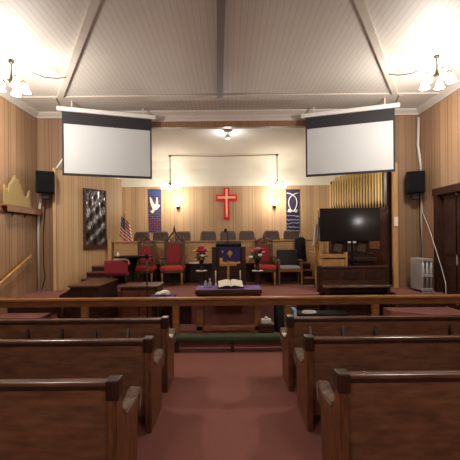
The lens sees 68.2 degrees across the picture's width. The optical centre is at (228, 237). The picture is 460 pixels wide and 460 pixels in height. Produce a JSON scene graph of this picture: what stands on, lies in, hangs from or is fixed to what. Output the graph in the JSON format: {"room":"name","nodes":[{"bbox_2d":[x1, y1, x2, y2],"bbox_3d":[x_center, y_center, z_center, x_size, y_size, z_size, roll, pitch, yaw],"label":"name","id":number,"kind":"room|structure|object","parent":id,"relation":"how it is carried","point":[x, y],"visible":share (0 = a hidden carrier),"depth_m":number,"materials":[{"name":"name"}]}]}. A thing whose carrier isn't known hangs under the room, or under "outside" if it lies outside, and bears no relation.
{"room":"church","nodes":[
{"label":"church","id":0,"kind":"room"},
{"bbox_2d":[0,96,37,315],"bbox_3d":[-4.555,-0.501,2.760,0.100,4.850,10.720,-1,0,0],"label":"wall","id":1,"kind":"structure","parent":0,"point":[18,128],"depth_m":7.26,"materials":[{"name":"wood"}]},
{"bbox_2d":[0,255,31,284],"bbox_3d":[-4.439,0.743,6.840,0.108,0.748,1.503,-1,0,0],"label":"handrail","id":2,"kind":"object","parent":1,"relation":"attached to","point":[29,256],"visible":1,"depth_m":6.99,"materials":[{"name":"brown wood"}]},
{"bbox_2d":[0,90,38,118],"bbox_3d":[-4.468,-2.867,2.700,0.120,0.120,10.600,-1,0,0],"label":"trim","id":3,"kind":"structure","parent":1,"relation":"attached to","point":[6,95],"depth_m":7.24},
{"bbox_2d":[0,204,41,217],"bbox_3d":[-4.426,-0.553,7.300,0.160,0.228,1.240,-1,0,0],"label":"wall shelf","id":4,"kind":"object","parent":1,"relation":"attached to","point":[8,208],"visible":1,"depth_m":7.09,"materials":[{"name":"brown wood"}]},
{"bbox_2d":[3,175,30,207],"bbox_3d":[-4.430,-0.984,7.119,0.040,0.628,0.885,-1,0,0],"label":"cutout","id":5,"kind":"object","parent":4,"relation":"on","point":[13,195],"visible":0.98,"depth_m":7.02},
{"bbox_2d":[0,313,50,318],"bbox_3d":[-4.044,1.664,6.675,0.880,0.290,0.450,-1,0,0],"label":"landing","id":6,"kind":"object","parent":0,"point":[8,315],"visible":0.33,"depth_m":6.66,"materials":[{"name":"red carpet"}]},
{"bbox_2d":[56,169,121,289],"bbox_3d":[-3.592,0.135,8.822,0.080,3.560,1.930,-1,0,34],"label":"wall","id":7,"kind":"structure","parent":0,"point":[73,262],"depth_m":8.47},
{"bbox_2d":[83,188,106,249],"bbox_3d":[-3.484,-0.487,8.860,0.058,1.560,0.660,-1,0,34],"label":"case","id":8,"kind":"object","parent":7,"relation":"attached to","point":[94,200],"visible":1,"depth_m":8.83,"materials":[{"name":"brown wood"}]},
{"bbox_2d":[117,317,281,347],"bbox_3d":[0.018,1.825,8.430,9.000,0.110,5.140,-1,0,0],"label":"floor","id":9,"kind":"structure","parent":0,"point":[184,328],"depth_m":5.86,"materials":[{"name":"red carpet"}]},
{"bbox_2d":[59,278,117,318],"bbox_3d":[-2.902,1.360,7.150,0.790,0.875,1.160,-1,0,0],"label":"piano","id":10,"kind":"object","parent":9,"relation":"on","point":[91,288],"visible":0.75,"depth_m":6.61,"materials":[{"name":"brown wood"}]},
{"bbox_2d":[59,290,69,297],"bbox_3d":[-3.194,1.121,7.150,0.210,0.240,1.100,-1,0,0],"label":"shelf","id":11,"kind":"object","parent":10,"relation":"attached to","point":[67,294],"depth_m":6.60,"materials":[{"name":"brown wood"}]},
{"bbox_2d":[125,253,148,317],"bbox_3d":[-1.682,1.036,6.300,0.511,1.501,0.180,-1,0,0],"label":"microphone stand","id":12,"kind":"object","parent":9,"relation":"on","point":[146,256],"visible":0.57,"depth_m":6.29,"materials":[{"name":"black metal"}]},
{"bbox_2d":[119,282,164,317],"bbox_3d":[-1.792,1.372,7.070,0.790,0.830,0.660,-1,0,0],"label":"base cabinet","id":13,"kind":"object","parent":9,"relation":"on","point":[130,289],"visible":0.62,"depth_m":6.76,"materials":[{"name":"brown wood"}]},
{"bbox_2d":[150,294,175,328],"bbox_3d":[-1.196,1.414,6.200,0.440,0.735,0.290,-1,0,0],"label":"table","id":14,"kind":"object","parent":9,"relation":"on","point":[154,308],"visible":0.28,"depth_m":6.08,"materials":[{"name":"brown wood"}]},
{"bbox_2d":[195,289,261,333],"bbox_3d":[-0.006,1.365,6.580,1.240,0.810,0.580,-1,0,0],"label":"table","id":15,"kind":"object","parent":9,"relation":"on","point":[200,310],"visible":0.7,"depth_m":6.31,"materials":[{"name":"brown wood"}]},
{"bbox_2d":[196,285,260,289],"bbox_3d":[-0.010,0.956,6.580,1.220,0.006,0.540,-1,0,0],"label":"table runner","id":16,"kind":"object","parent":15,"relation":"on","point":[245,286],"visible":0.62,"depth_m":6.46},
{"bbox_2d":[218,279,243,288],"bbox_3d":[0.029,0.878,6.512,0.490,0.144,0.327,-1,0,-3],"label":"open book","id":17,"kind":"object","parent":16,"relation":"on","point":[233,283],"visible":1,"depth_m":6.46,"materials":[{"name":"white paper"}]},
{"bbox_2d":[0,294,459,333],"bbox_3d":[0.013,1.399,5.950,8.960,0.741,0.140,-1,0,0],"label":"rail","id":18,"kind":"object","parent":9,"relation":"on","point":[374,300],"visible":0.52,"depth_m":5.92,"materials":[{"name":"brown wood"}]},
{"bbox_2d":[258,321,274,332],"bbox_3d":[0.677,1.651,6.165,0.280,0.225,0.210,-1,0,0],"label":"wooden box","id":19,"kind":"object","parent":9,"relation":"on","point":[269,327],"visible":0.74,"depth_m":6.07,"materials":[{"name":"brown wood"}]},
{"bbox_2d":[274,305,291,331],"bbox_3d":[1.033,1.500,6.517,0.300,0.520,0.366,-1,0,0],"label":"floor monitor","id":20,"kind":"object","parent":9,"relation":"on","point":[278,309],"visible":0.33,"depth_m":6.36,"materials":[{"name":"black plastic"}]},
{"bbox_2d":[297,310,348,315],"bbox_3d":[1.777,1.565,6.510,0.940,0.376,0.360,-1,0,0],"label":"equipment case","id":21,"kind":"object","parent":9,"relation":"on","point":[299,312],"depth_m":6.38,"materials":[{"name":"black plastic"}]},
{"bbox_2d":[317,265,388,291],"bbox_3d":[2.716,1.169,7.450,1.559,1.150,0.120,-1,0,0],"label":"rail","id":22,"kind":"object","parent":9,"relation":"on","point":[326,275],"visible":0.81,"depth_m":7.41,"materials":[{"name":"brown wood"}]},
{"bbox_2d":[322,284,392,309],"bbox_3d":[2.718,1.371,7.225,1.439,0.745,0.230,-1,0,0],"label":"bench","id":23,"kind":"object","parent":9,"relation":"on","point":[341,288],"visible":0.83,"depth_m":7.28,"materials":[{"name":"brown wood"}]},
{"bbox_2d":[122,185,329,252],"bbox_3d":[0.001,0.100,11.050,7.400,3.560,0.100,-1,0,0],"label":"wall","id":24,"kind":"structure","parent":0,"point":[199,210],"depth_m":11.00,"materials":[{"name":"wood"}]},
{"bbox_2d":[148,189,161,232],"bbox_3d":[-2.392,-0.871,10.969,0.447,1.390,0.042,-1,0,0],"label":"banner","id":25,"kind":"object","parent":24,"relation":"attached to","point":[154,195],"visible":0.96,"depth_m":10.97,"materials":[{"name":"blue fabric"}]},
{"bbox_2d":[216,188,236,218],"bbox_3d":[-0.076,-1.115,10.950,0.680,1.002,0.080,-1,0,0],"label":"wall cross","id":26,"kind":"object","parent":24,"relation":"attached to","point":[226,197],"visible":1,"depth_m":10.94,"materials":[{"name":"red paint"}]},
{"bbox_2d":[286,189,299,232],"bbox_3d":[2.061,-0.871,10.967,0.463,1.390,0.046,-1,0,0],"label":"banner","id":27,"kind":"object","parent":24,"relation":"attached to","point":[292,195],"visible":0.98,"depth_m":10.97,"materials":[{"name":"blue fabric"}]},
{"bbox_2d":[120,128,336,186],"bbox_3d":[-0.022,-2.275,9.610,8.600,1.190,2.980,-1,0,0],"label":"wall","id":28,"kind":"structure","parent":0,"point":[198,166],"depth_m":10.51,"materials":[{"name":"beige paint"}]},
{"bbox_2d":[161,155,178,189],"bbox_3d":[-1.798,-2.001,10.305,0.539,1.004,0.544,-1,0,0],"label":"chandelier","id":29,"kind":"object","parent":28,"relation":"hanging from","point":[164,186],"visible":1,"depth_m":10.28,"materials":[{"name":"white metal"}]},
{"bbox_2d":[269,154,285,188],"bbox_3d":[1.442,-2.032,10.299,0.539,1.004,0.544,-1,0,-23],"label":"chandelier","id":30,"kind":"object","parent":28,"relation":"hanging from","point":[278,184],"visible":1,"depth_m":10.25,"materials":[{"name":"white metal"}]},
{"bbox_2d":[37,115,419,290],"bbox_3d":[-0.005,-0.545,8.060,9.000,4.850,0.120,-1,0,0],"label":"wall","id":31,"kind":"structure","parent":0,"point":[49,131],"depth_m":8.00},
{"bbox_2d":[37,197,41,290],"bbox_3d":[-4.402,0.141,7.929,0.163,2.201,0.062,-1,0,27],"label":"pipe","id":32,"kind":"object","parent":31,"relation":"attached to","point":[40,199],"visible":0.83,"depth_m":7.93,"materials":[{"name":"metal"}]},
{"bbox_2d":[35,170,54,199],"bbox_3d":[-4.178,-1.192,7.743,0.370,0.620,0.350,-1,0,-24],"label":"loudspeaker","id":33,"kind":"object","parent":31,"relation":"attached to","point":[44,180],"visible":1,"depth_m":7.60,"materials":[{"name":"black plastic"}]},
{"bbox_2d":[36,171,52,191],"bbox_3d":[-4.110,-1.262,7.588,0.330,0.440,0.012,-1,0,-24],"label":"grille","id":34,"kind":"object","parent":33,"relation":"attached to","point":[44,179],"depth_m":7.58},
{"bbox_2d":[52,168,56,290],"bbox_3d":[-4.092,-0.201,7.980,0.060,2.880,0.040,-1,0,0],"label":"trim","id":35,"kind":"structure","parent":31,"relation":"attached to","point":[53,169],"depth_m":7.96,"materials":[{"name":"brown wood"}]},
{"bbox_2d":[36,108,418,118],"bbox_3d":[-0.028,-2.910,7.940,9.000,0.120,0.120,-1,0,0],"label":"trim","id":36,"kind":"structure","parent":31,"relation":"attached to","point":[399,111],"depth_m":7.92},
{"bbox_2d":[151,120,304,127],"bbox_3d":[-0.026,-2.675,7.987,4.000,0.130,0.023,-1,0,0],"label":"trim","id":37,"kind":"structure","parent":31,"relation":"attached to","point":[301,122],"depth_m":7.98,"materials":[{"name":"brown wood"}]},
{"bbox_2d":[151,116,304,121],"bbox_3d":[-0.027,-2.795,7.974,4.000,0.110,0.048,-1,0,0],"label":"trim","id":38,"kind":"structure","parent":31,"relation":"attached to","point":[221,118],"depth_m":7.96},
{"bbox_2d":[392,163,398,287],"bbox_3d":[3.892,-0.297,7.970,0.110,2.920,0.060,-1,0,0],"label":"trim","id":39,"kind":"structure","parent":31,"relation":"attached to","point":[394,174],"depth_m":7.94,"materials":[{"name":"brown wood"}]},
{"bbox_2d":[417,117,421,257],"bbox_3d":[4.469,-0.993,7.950,0.136,3.661,0.060,-1,0,0],"label":"pipe","id":40,"kind":"object","parent":31,"relation":"attached to","point":[418,118],"visible":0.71,"depth_m":7.93,"materials":[{"name":"white paint"}]},
{"bbox_2d":[14,281,444,323],"bbox_3d":[0.014,1.485,8.260,9.000,0.570,2.720,-1,0,0],"label":"platform","id":41,"kind":"object","parent":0,"point":[213,314],"visible":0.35,"depth_m":7.21,"materials":[{"name":"red carpet"}]},
{"bbox_2d":[7,307,56,312],"bbox_3d":[-3.987,1.391,6.893,1.000,0.255,0.015,-1,0,0],"label":"left platform edge","id":42,"kind":"structure","parent":41,"relation":"attached to","point":[37,309],"depth_m":6.88,"materials":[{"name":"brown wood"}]},
{"bbox_2d":[81,265,118,284],"bbox_3d":[-3.326,0.972,8.793,0.770,0.520,0.555,-1,0,0],"label":"steps","id":43,"kind":"structure","parent":41,"relation":"on","point":[97,272],"depth_m":8.66,"materials":[{"name":"carpet"}]},
{"bbox_2d":[104,260,128,282],"bbox_3d":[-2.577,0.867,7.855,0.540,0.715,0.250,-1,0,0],"label":"padded chair","id":44,"kind":"object","parent":41,"relation":"on","point":[111,267],"visible":0.83,"depth_m":7.73,"materials":[{"name":"fabric"}]},
{"bbox_2d":[114,255,151,281],"bbox_3d":[-2.260,0.824,8.060,0.880,0.795,0.880,-1,0,0],"label":"pedestal table","id":45,"kind":"object","parent":41,"relation":"on","point":[133,261],"visible":0.64,"depth_m":8.00,"materials":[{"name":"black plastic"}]},
{"bbox_2d":[135,233,156,281],"bbox_3d":[-2.170,0.542,8.762,0.600,1.362,0.545,-1,0,0],"label":"chair","id":46,"kind":"object","parent":41,"relation":"on","point":[143,249],"visible":0.85,"depth_m":8.94,"materials":[{"name":"red fabric"}]},
{"bbox_2d":[136,265,156,270],"bbox_3d":[-2.168,0.776,8.745,0.540,0.110,0.510,-1,0,0],"label":"seat cushion","id":47,"kind":"object","parent":46,"relation":"on","point":[140,267],"depth_m":8.50,"materials":[{"name":"red fabric"}]},
{"bbox_2d":[141,246,151,262],"bbox_3d":[-2.171,0.438,8.950,0.280,0.446,0.040,-1,0,0],"label":"cushion","id":48,"kind":"object","parent":46,"relation":"on","point":[144,249],"depth_m":8.93,"materials":[{"name":"red fabric"}]},
{"bbox_2d":[159,226,185,285],"bbox_3d":[-1.440,0.440,8.762,0.660,1.552,0.545,-1,0,0],"label":"chair","id":49,"kind":"object","parent":41,"relation":"on","point":[174,257],"visible":0.98,"depth_m":8.93,"materials":[{"name":"red fabric"}]},
{"bbox_2d":[160,265,185,270],"bbox_3d":[-1.437,0.769,8.745,0.600,0.110,0.510,-1,0,0],"label":"seat cushion","id":50,"kind":"object","parent":49,"relation":"on","point":[166,267],"depth_m":8.50,"materials":[{"name":"red fabric"}]},
{"bbox_2d":[168,244,180,262],"bbox_3d":[-1.440,0.400,8.950,0.340,0.507,0.040,-1,0,0],"label":"cushion","id":51,"kind":"object","parent":49,"relation":"on","point":[174,250],"depth_m":8.93,"materials":[{"name":"red fabric"}]},
{"bbox_2d":[164,306,190,323],"bbox_3d":[-1.071,1.515,7.064,0.579,0.530,0.012,-1,0,10],"label":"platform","id":52,"kind":"object","parent":41,"relation":"attached to","point":[185,311],"visible":0.29,"depth_m":7.04,"materials":[{"name":"brown wood"}]},
{"bbox_2d":[196,271,206,285],"bbox_3d":[-0.613,0.972,7.600,0.250,0.468,0.250,-1,0,0],"label":"plant stand","id":53,"kind":"object","parent":41,"relation":"on","point":[201,281],"visible":0.68,"depth_m":7.56,"materials":[{"name":"brown wood"}]},
{"bbox_3d":[-0.615,0.731,7.600,0.260,0.012,0.260,-1,0,0],"label":"doily","id":54,"kind":"object","parent":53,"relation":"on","visible":0},
{"bbox_2d":[193,246,208,270],"bbox_3d":[-0.627,0.450,7.590,0.369,0.549,0.326,-1,0,36],"label":"flower vase","id":55,"kind":"object","parent":54,"relation":"on","point":[201,250],"visible":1,"depth_m":7.54,"materials":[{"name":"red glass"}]},
{"bbox_2d":[108,239,296,282],"bbox_3d":[-0.679,0.607,9.250,5.130,1.200,0.300,-1,0,0],"label":"wall","id":56,"kind":"structure","parent":41,"relation":"on","point":[123,247],"depth_m":9.28,"materials":[{"name":"brown wood"}]},
{"bbox_2d":[295,237,305,261],"bbox_3d":[1.927,0.295,9.156,0.331,0.669,0.170,-1,0,0],"label":"coat","id":57,"kind":"object","parent":56,"relation":"on","point":[300,245],"visible":0.8,"depth_m":9.10,"materials":[{"name":"fabric"}]},
{"bbox_2d":[212,241,245,285],"bbox_3d":[-0.006,0.636,8.165,0.790,1.129,0.470,-1,0,0],"label":"pulpit","id":58,"kind":"object","parent":41,"relation":"on","point":[221,271],"visible":0.64,"depth_m":7.97,"materials":[{"name":"brown wood"}]},
{"bbox_2d":[220,247,239,263],"bbox_3d":[0.022,0.407,7.903,0.480,0.375,0.034,-1,0,0],"label":"cloth","id":59,"kind":"object","parent":58,"relation":"hanging from","point":[231,254],"visible":0.99,"depth_m":7.91,"materials":[{"name":"purple fabric"}]},
{"bbox_2d":[252,271,262,285],"bbox_3d":[0.639,0.966,7.600,0.250,0.456,0.250,-1,0,0],"label":"plant stand","id":60,"kind":"object","parent":41,"relation":"on","point":[257,281],"visible":0.66,"depth_m":7.56,"materials":[{"name":"brown wood"}]},
{"bbox_3d":[0.637,0.731,7.600,0.260,0.012,0.260,-1,0,0],"label":"doily","id":61,"kind":"object","parent":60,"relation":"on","visible":0},
{"bbox_2d":[248,247,264,270],"bbox_3d":[0.620,0.464,7.570,0.384,0.522,0.312,-1,0,0],"label":"flower vase","id":62,"kind":"object","parent":61,"relation":"on","point":[257,257],"visible":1,"depth_m":7.52,"materials":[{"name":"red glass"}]},
{"bbox_2d":[254,233,276,284],"bbox_3d":[0.921,0.527,8.762,0.600,1.332,0.545,-1,0,0],"label":"chair","id":63,"kind":"object","parent":41,"relation":"on","point":[266,264],"visible":0.82,"depth_m":8.93,"materials":[{"name":"red fabric"}]},
{"bbox_2d":[260,245,268,261],"bbox_3d":[0.920,0.408,8.950,0.280,0.446,0.040,-1,0,0],"label":"cushion","id":64,"kind":"object","parent":63,"relation":"on","point":[265,256],"depth_m":8.93,"materials":[{"name":"red fabric"}]},
{"bbox_2d":[254,264,276,269],"bbox_3d":[0.923,0.746,8.745,0.540,0.110,0.510,-1,0,0],"label":"seat cushion","id":65,"kind":"object","parent":63,"relation":"on","point":[262,266],"depth_m":8.50,"materials":[{"name":"red fabric"}]},
{"bbox_2d":[276,249,302,285],"bbox_3d":[1.531,0.744,8.710,0.620,0.882,0.540,-1,0,0],"label":"armchair","id":66,"kind":"object","parent":41,"relation":"on","point":[287,260],"visible":0.94,"depth_m":8.87,"materials":[{"name":"grey fabric"}]},
{"bbox_2d":[299,262,314,284],"bbox_3d":[2.034,0.925,8.957,0.270,0.510,0.705,-1,0,0],"label":"steps","id":67,"kind":"structure","parent":41,"relation":"on","point":[308,279],"depth_m":8.86,"materials":[{"name":"brown wood"}]},
{"bbox_2d":[297,305,319,309],"bbox_3d":[1.665,1.489,7.144,0.510,0.530,0.012,-1,0,-11],"label":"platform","id":68,"kind":"object","parent":41,"relation":"attached to","point":[299,307],"visible":0.21,"depth_m":7.14,"materials":[{"name":"brown wood"}]},
{"bbox_2d":[309,251,313,276],"bbox_3d":[2.217,0.769,8.990,0.080,0.820,0.620,-1,0,0],"label":"board","id":69,"kind":"object","parent":41,"relation":"on","point":[311,253],"visible":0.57,"depth_m":8.96,"materials":[{"name":"brown wood"}]},
{"bbox_2d":[312,208,319,287],"bbox_3d":[2.124,0.232,8.122,0.265,1.896,0.238,-1,0,11],"label":"flag","id":70,"kind":"object","parent":41,"relation":"on","point":[317,227],"visible":0.63,"depth_m":8.09,"materials":[{"name":"white fabric"}]},
{"bbox_2d":[314,239,317,284],"bbox_3d":[2.216,0.589,8.640,0.080,1.180,0.080,-1,0,0],"label":"newel post","id":71,"kind":"object","parent":41,"relation":"on","point":[316,242],"visible":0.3,"depth_m":8.60,"materials":[{"name":"brown wood"}]},
{"bbox_2d":[316,251,347,289],"bbox_3d":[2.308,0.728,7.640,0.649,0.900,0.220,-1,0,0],"label":"wooden chair","id":72,"kind":"object","parent":41,"relation":"on","point":[330,262],"visible":0.43,"depth_m":7.55,"materials":[{"name":"brown wood"}]},
{"bbox_2d":[320,208,379,265],"bbox_3d":[2.809,0.240,7.930,1.371,1.866,0.180,-1,0,1],"label":"television","id":73,"kind":"object","parent":41,"relation":"on","point":[349,225],"visible":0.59,"depth_m":7.88,"materials":[{"name":"black plastic"}]},
{"bbox_2d":[325,241,376,265],"bbox_3d":[2.942,0.622,8.255,1.120,1.100,0.390,-1,0,0],"label":"organ console","id":74,"kind":"object","parent":41,"relation":"on","point":[360,248],"visible":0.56,"depth_m":8.28,"materials":[{"name":"brown wood"}]},
{"bbox_2d":[328,257,376,260],"bbox_3d":[2.941,0.512,8.130,1.120,0.080,0.140,-1,0,0],"label":"shelf","id":75,"kind":"object","parent":74,"relation":"attached to","point":[357,258],"depth_m":8.06,"materials":[{"name":"brown wood"}]},
{"bbox_2d":[320,294,391,315],"bbox_3d":[2.739,1.479,7.344,1.550,0.530,0.012,-1,0,0],"label":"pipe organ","id":76,"kind":"object","parent":41,"relation":"attached to","point":[352,309],"visible":0.36,"depth_m":7.34,"materials":[{"name":"brown wood"}]},
{"bbox_2d":[329,172,391,284],"bbox_3d":[3.312,-0.307,8.822,0.210,2.950,1.717,-1,0,-37],"label":"pipe organ","id":77,"kind":"object","parent":41,"relation":"on","point":[373,190],"visible":0.55,"depth_m":8.46,"materials":[{"name":"gold metal"}]},
{"bbox_2d":[410,257,432,292],"bbox_3d":[4.181,0.798,7.393,0.226,0.723,0.493,-1,0,0],"label":"radiator","id":78,"kind":"object","parent":41,"relation":"on","point":[420,268],"visible":1,"depth_m":7.24,"materials":[{"name":"metal"}]},
{"bbox_2d":[397,304,445,306],"bbox_3d":[4.013,1.314,7.093,1.000,0.255,0.015,-1,0,0],"label":"right platform edge","id":79,"kind":"structure","parent":41,"relation":"attached to","point":[398,305],"depth_m":7.08,"materials":[{"name":"brown carpet"}]},
{"bbox_2d":[0,0,459,111],"bbox_3d":[-0.029,-3.020,2.760,9.200,0.100,10.720,-1,0,0],"label":"ceiling","id":80,"kind":"structure","parent":0,"point":[130,47],"depth_m":5.41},
{"bbox_2d":[0,60,30,96],"bbox_3d":[-3.600,-2.679,5.605,0.539,0.474,0.544,-1,0,0],"label":"chandelier","id":81,"kind":"object","parent":80,"relation":"hanging from","point":[14,82],"visible":1,"depth_m":5.59,"materials":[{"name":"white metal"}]},
{"bbox_2d":[57,0,100,97],"bbox_3d":[-1.853,-2.932,4.500,0.100,0.060,5.963,-1,0,-33],"label":"trim","id":82,"kind":"structure","parent":80,"relation":"attached to","point":[92,6],"depth_m":5.04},
{"bbox_2d":[56,101,155,178],"bbox_3d":[-2.653,-2.141,7.489,2.056,1.607,0.120,-1,0,-18],"label":"projection screen","id":83,"kind":"object","parent":80,"relation":"hanging from","point":[95,143],"visible":1,"depth_m":7.45,"materials":[{"name":"fabric"}]},
{"bbox_2d":[217,0,225,97],"bbox_3d":[-0.108,-2.929,4.500,0.110,0.100,5.003,-1,0,-2],"label":"trim","id":84,"kind":"structure","parent":80,"relation":"attached to","point":[221,4],"depth_m":5.03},
{"bbox_2d":[16,92,439,98],"bbox_3d":[-0.028,-2.962,7.060,9.000,0.035,0.050,-1,0,0],"label":"trim","id":85,"kind":"structure","parent":80,"relation":"attached to","point":[433,93],"depth_m":7.04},
{"bbox_2d":[301,98,399,176],"bbox_3d":[2.635,-2.197,7.489,2.051,1.596,0.120,-1,0,18],"label":"projection screen","id":86,"kind":"object","parent":80,"relation":"hanging from","point":[358,140],"visible":1,"depth_m":7.46,"materials":[{"name":"fabric"}]},
{"bbox_2d":[354,0,397,94],"bbox_3d":[1.797,-2.967,4.500,0.100,0.060,5.963,-1,0,33],"label":"trim","id":87,"kind":"structure","parent":80,"relation":"attached to","point":[361,5],"depth_m":5.09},
{"bbox_2d":[419,54,456,90],"bbox_3d":[3.408,-2.776,5.600,0.539,0.474,0.544,-1,0,-17],"label":"chandelier","id":88,"kind":"object","parent":80,"relation":"hanging from","point":[442,75],"visible":1,"depth_m":5.57,"materials":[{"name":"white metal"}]},
{"bbox_2d":[137,347,322,459],"bbox_3d":[0.018,1.930,4.300,9.200,0.100,13.800,-1,0,0],"label":"floor","id":89,"kind":"structure","parent":0,"point":[219,403],"depth_m":3.63,"materials":[{"name":"red carpet"}]},
{"bbox_2d":[0,375,141,459],"bbox_3d":[-2.621,1.445,2.609,3.750,0.920,0.618,-1,0,0],"label":"pew","id":90,"kind":"object","parent":89,"relation":"on","point":[84,418],"visible":1,"depth_m":2.37,"materials":[{"name":"brown wood"}]},
{"bbox_2d":[0,336,163,432],"bbox_3d":[-2.611,1.445,3.579,3.750,0.920,0.618,-1,0,0],"label":"pew","id":91,"kind":"object","parent":89,"relation":"on","point":[136,360],"visible":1,"depth_m":3.33,"materials":[{"name":"brown wood"}]},
{"bbox_2d":[0,316,175,392],"bbox_3d":[-2.611,1.445,4.429,3.750,0.920,0.638,-1,0,0],"label":"pew","id":92,"kind":"object","parent":89,"relation":"on","point":[65,328],"visible":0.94,"depth_m":4.18,"materials":[{"name":"brown wood"}]},
{"bbox_2d":[175,333,279,351],"bbox_3d":[0.017,1.747,5.675,7.800,0.265,0.210,-1,0,0],"label":"kneeler","id":93,"kind":"object","parent":89,"relation":"on","point":[248,337],"visible":0.29,"depth_m":5.58,"materials":[{"name":"green fabric"}]},
{"bbox_2d":[176,333,279,341],"bbox_3d":[0.016,1.665,5.675,7.800,0.100,0.210,-1,0,0],"label":"cushion","id":94,"kind":"object","parent":93,"relation":"on","point":[248,337],"depth_m":5.58,"materials":[{"name":"green fabric"}]},
{"bbox_2d":[280,315,459,391],"bbox_3d":[2.583,1.395,4.429,3.750,0.920,0.638,-1,0,0],"label":"pew","id":95,"kind":"object","parent":89,"relation":"on","point":[291,337],"visible":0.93,"depth_m":4.18,"materials":[{"name":"brown wood"}]},
{"bbox_2d":[294,334,459,431],"bbox_3d":[2.614,1.395,3.579,3.750,0.920,0.618,-1,0,0],"label":"pew","id":96,"kind":"object","parent":89,"relation":"on","point":[319,358],"visible":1,"depth_m":3.33,"materials":[{"name":"brown wood"}]},
{"bbox_2d":[316,369,459,459],"bbox_3d":[2.643,1.395,2.689,3.750,0.920,0.618,-1,0,0],"label":"pew","id":97,"kind":"object","parent":89,"relation":"on","point":[370,415],"visible":1,"depth_m":2.45,"materials":[{"name":"brown wood"}]},
{"bbox_2d":[335,172,392,284],"bbox_3d":[3.594,0.066,8.822,0.080,3.560,1.930,-1,0,-34],"label":"wall","id":98,"kind":"structure","parent":0,"point":[391,172],"depth_m":8.24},
{"bbox_2d":[383,307,459,314],"bbox_3d":[3.865,1.588,6.575,1.300,0.290,1.050,-1,0,0],"label":"landing","id":99,"kind":"object","parent":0,"point":[386,310],"visible":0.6,"depth_m":6.75,"materials":[{"name":"red carpet"}]},
{"bbox_2d":[419,89,459,310],"bbox_3d":[4.545,-0.589,2.760,0.100,4.850,10.720,-1,0,0],"label":"wall","id":100,"kind":"structure","parent":0,"point":[439,143],"depth_m":7.31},
{"bbox_2d":[406,170,425,199],"bbox_3d":[4.243,-1.192,7.743,0.370,0.620,0.350,-1,0,24],"label":"loudspeaker","id":101,"kind":"object","parent":100,"relation":"attached to","point":[415,180],"visible":1,"depth_m":7.60,"materials":[{"name":"black plastic"}]},
{"bbox_2d":[408,171,424,191],"bbox_3d":[4.174,-1.261,7.588,0.330,0.440,0.012,-1,0,24],"label":"grille","id":102,"kind":"object","parent":101,"relation":"attached to","point":[416,179],"depth_m":7.58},
{"bbox_2d":[417,78,459,114],"bbox_3d":[4.412,-2.953,2.700,0.120,0.120,10.600,-1,0,0],"label":"trim","id":103,"kind":"structure","parent":100,"relation":"attached to","point":[455,86],"depth_m":7.10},
{"bbox_2d":[432,183,459,292],"bbox_3d":[4.502,0.187,6.770,0.120,2.500,1.300,-1,0,0],"label":"trim","id":104,"kind":"structure","parent":100,"relation":"attached to","point":[437,193],"depth_m":7.26,"materials":[{"name":"brown wood"}]},
{"bbox_2d":[442,193,459,310],"bbox_3d":[4.568,0.261,6.770,0.070,2.350,0.980,-1,0,0],"label":"door","id":105,"kind":"structure","parent":100,"relation":"in","point":[450,203],"depth_m":6.92,"materials":[{"name":"brown wood"}]},
{"bbox_3d":[0.009,0.945,10.160,7.000,0.510,1.680,-1,0,0],"label":"floor","id":106,"kind":"structure","parent":0,"visible":0},
{"bbox_2d":[119,211,132,240],"bbox_3d":[-2.870,-0.026,9.475,0.375,1.486,0.240,-1,0,41],"label":"flag","id":107,"kind":"object","parent":106,"relation":"on","point":[125,229],"visible":0.9,"depth_m":9.49,"materials":[{"name":"multicoloured fabric"}]},
{"bbox_2d":[134,232,149,240],"bbox_3d":[-2.572,0.264,9.841,0.547,0.901,0.563,-1,0,0],"label":"chair","id":108,"kind":"object","parent":106,"relation":"on","point":[138,235],"visible":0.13,"depth_m":10.02,"materials":[{"name":"grey fabric"}]},
{"bbox_2d":[153,231,169,240],"bbox_3d":[-2.016,0.259,9.841,0.547,0.901,0.563,-1,0,0],"label":"chair","id":109,"kind":"object","parent":106,"relation":"on","point":[159,236],"visible":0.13,"depth_m":10.02,"materials":[{"name":"grey fabric"}]},
{"bbox_2d":[172,231,191,240],"bbox_3d":[-1.358,0.253,9.841,0.547,0.901,0.563,-1,0,0],"label":"chair","id":110,"kind":"object","parent":106,"relation":"on","point":[187,236],"visible":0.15,"depth_m":10.02,"materials":[{"name":"grey fabric"}]},
{"bbox_2d":[198,231,215,240],"bbox_3d":[-0.612,0.246,9.841,0.547,0.901,0.563,-1,0,0],"label":"chair","id":111,"kind":"object","parent":106,"relation":"on","point":[205,235],"visible":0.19,"depth_m":10.02,"materials":[{"name":"grey fabric"}]},
{"bbox_2d":[220,231,235,239],"bbox_3d":[-0.026,0.240,9.841,0.547,0.901,0.563,-1,0,0],"label":"chair","id":112,"kind":"object","parent":106,"relation":"on","point":[231,234],"visible":0.22,"depth_m":10.02,"materials":[{"name":"grey fabric"}]},
{"bbox_2d":[239,231,254,239],"bbox_3d":[0.530,0.235,9.841,0.547,0.901,0.563,-1,0,0],"label":"chair","id":113,"kind":"object","parent":106,"relation":"on","point":[243,235],"visible":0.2,"depth_m":10.02,"materials":[{"name":"grey fabric"}]},
{"bbox_2d":[264,230,282,239],"bbox_3d":[1.261,0.228,9.841,0.547,0.901,0.563,-1,0,0],"label":"chair","id":114,"kind":"object","parent":106,"relation":"on","point":[274,234],"visible":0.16,"depth_m":10.02,"materials":[{"name":"grey fabric"}]},
{"bbox_2d":[283,230,298,239],"bbox_3d":[1.846,0.222,9.841,0.547,0.901,0.563,-1,0,0],"label":"chair","id":115,"kind":"object","parent":106,"relation":"on","point":[288,234],"visible":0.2,"depth_m":10.02,"materials":[{"name":"grey fabric"}]},
{"bbox_2d":[305,239,324,260],"bbox_3d":[2.469,0.351,9.775,0.570,0.630,0.110,-1,0,0],"label":"wall","id":116,"kind":"structure","parent":106,"relation":"on","point":[309,242],"depth_m":9.75,"materials":[{"name":"brown wood"}]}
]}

